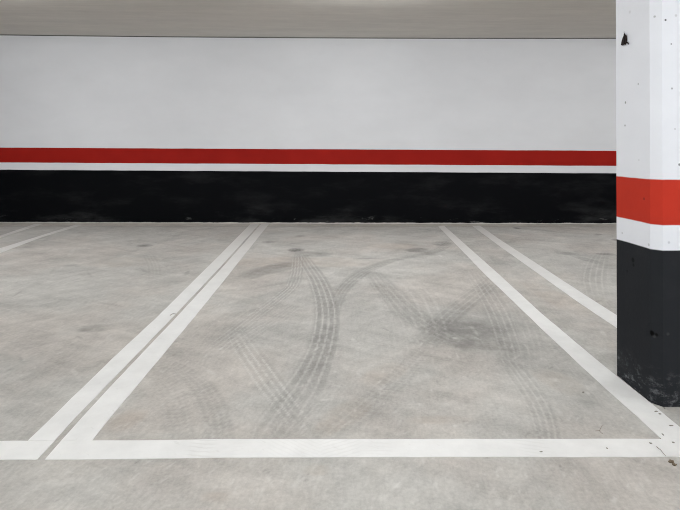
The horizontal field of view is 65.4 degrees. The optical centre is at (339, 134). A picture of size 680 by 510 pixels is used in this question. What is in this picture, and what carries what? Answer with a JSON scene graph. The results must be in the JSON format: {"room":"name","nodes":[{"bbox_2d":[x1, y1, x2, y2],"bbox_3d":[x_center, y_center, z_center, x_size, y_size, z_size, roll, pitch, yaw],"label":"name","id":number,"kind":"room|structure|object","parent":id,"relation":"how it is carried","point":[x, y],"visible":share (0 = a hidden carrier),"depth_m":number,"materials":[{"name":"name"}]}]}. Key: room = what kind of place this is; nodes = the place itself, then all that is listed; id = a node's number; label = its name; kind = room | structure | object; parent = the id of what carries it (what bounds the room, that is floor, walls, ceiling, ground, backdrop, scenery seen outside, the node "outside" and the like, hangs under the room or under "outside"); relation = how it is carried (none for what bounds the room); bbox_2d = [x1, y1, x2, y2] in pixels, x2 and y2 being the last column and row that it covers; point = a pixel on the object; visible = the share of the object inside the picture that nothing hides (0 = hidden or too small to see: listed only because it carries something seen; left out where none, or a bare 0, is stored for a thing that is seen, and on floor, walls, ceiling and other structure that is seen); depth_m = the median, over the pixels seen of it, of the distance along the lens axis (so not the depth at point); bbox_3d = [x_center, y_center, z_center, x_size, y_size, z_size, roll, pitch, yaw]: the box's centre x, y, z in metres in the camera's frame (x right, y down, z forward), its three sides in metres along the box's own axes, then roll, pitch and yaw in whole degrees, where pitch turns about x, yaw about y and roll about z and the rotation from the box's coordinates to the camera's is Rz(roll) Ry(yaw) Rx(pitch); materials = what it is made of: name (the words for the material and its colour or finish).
{"room":"parking garage","nodes":[
{"label":"parking garage","id":0,"kind":"room"},
{"bbox_2d":[0,0,615,37],"bbox_3d":[0.000,-1.454,0.050,16.000,0.292,15.100,0,0,0],"label":"ceiling","id":1,"kind":"structure","parent":0,"point":[184,18],"depth_m":6.01,"materials":[{"name":"concrete"}]},
{"bbox_2d":[0,35,616,223],"bbox_3d":[0.000,-0.060,7.340,16.000,2.620,0.520,0,0,0],"label":"wall","id":2,"kind":"structure","parent":0,"point":[93,129],"depth_m":7.19,"materials":[{"name":"paint"}]},
{"bbox_2d":[0,34,615,38],"bbox_3d":[0.000,-1.339,7.338,16.000,0.088,0.504,0,0,0],"label":"trim","id":3,"kind":"structure","parent":2,"relation":"attached to","point":[0,34],"depth_m":7.19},
{"bbox_2d":[0,223,679,509],"bbox_3d":[0.000,1.300,0.050,16.000,0.200,15.100,0,0,0],"label":"floor","id":4,"kind":"structure","parent":0,"point":[318,331],"depth_m":2.78,"materials":[{"name":"concrete"}]},
{"bbox_2d":[0,224,40,237],"bbox_3d":[-3.955,1.199,5.766,0.115,0.002,2.776,0,0,-4],"label":"parking line","id":5,"kind":"object","parent":4,"relation":"on","point":[33,225],"visible":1,"depth_m":6.65,"materials":[{"name":"paint"}]},
{"bbox_2d":[0,441,53,459],"bbox_3d":[-1.460,1.199,2.017,0.684,0.002,0.123,0,0,0],"label":"parking line","id":6,"kind":"object","parent":4,"relation":"on","point":[9,450],"visible":1,"depth_m":2.02,"materials":[{"name":"paint"}]},
{"bbox_2d":[0,225,80,252],"bbox_3d":[-3.525,1.199,5.554,0.214,0.002,3.057,0,0,0],"label":"parking line","id":7,"kind":"object","parent":4,"relation":"on","point":[3,249],"visible":1,"depth_m":6.02,"materials":[{"name":"paint"}]},
{"bbox_2d":[28,224,258,440],"bbox_3d":[-1.156,1.199,4.612,0.137,0.002,5.068,0,0,0],"label":"parking line","id":8,"kind":"object","parent":4,"relation":"on","point":[60,421],"visible":1,"depth_m":2.85,"materials":[{"name":"paint"}]},
{"bbox_2d":[61,224,268,440],"bbox_3d":[-1.025,1.199,4.612,0.140,0.002,5.068,0,0,0],"label":"parking line","id":9,"kind":"object","parent":4,"relation":"on","point":[97,416],"visible":1,"depth_m":2.79,"materials":[{"name":"paint"}]},
{"bbox_2d":[45,439,679,459],"bbox_3d":[0.439,1.199,2.024,3.064,0.002,0.134,0,0,0],"label":"parking line","id":10,"kind":"object","parent":4,"relation":"on","point":[193,448],"visible":1,"depth_m":2.03,"materials":[{"name":"paint"}]},
{"bbox_2d":[473,226,616,327],"bbox_3d":[1.779,1.199,4.978,0.142,0.002,4.053,0,0,0],"label":"parking line","id":11,"kind":"object","parent":4,"relation":"on","point":[607,315],"visible":0.88,"depth_m":4.25,"materials":[{"name":"paint"}]},
{"bbox_2d":[438,226,679,438],"bbox_3d":[1.321,1.199,4.539,0.149,0.002,4.900,0,0,0],"label":"parking line","id":12,"kind":"object","parent":4,"relation":"on","point":[637,404],"visible":1,"depth_m":2.79,"materials":[{"name":"paint"}]},
{"bbox_2d":[616,0,679,406],"bbox_3d":[1.554,-0.057,2.510,0.359,2.513,0.344,0,0,0],"label":"pillar","id":13,"kind":"structure","parent":4,"relation":"on","point":[647,68],"depth_m":2.38,"materials":[{"name":"paint"}]},
{"bbox_2d":[621,32,628,45],"bbox_3d":[1.374,-0.466,2.561,0.008,0.068,0.070,0,0,0],"label":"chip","id":14,"kind":"object","parent":13,"relation":"attached to","point":[624,39],"visible":1,"depth_m":2.56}
]}

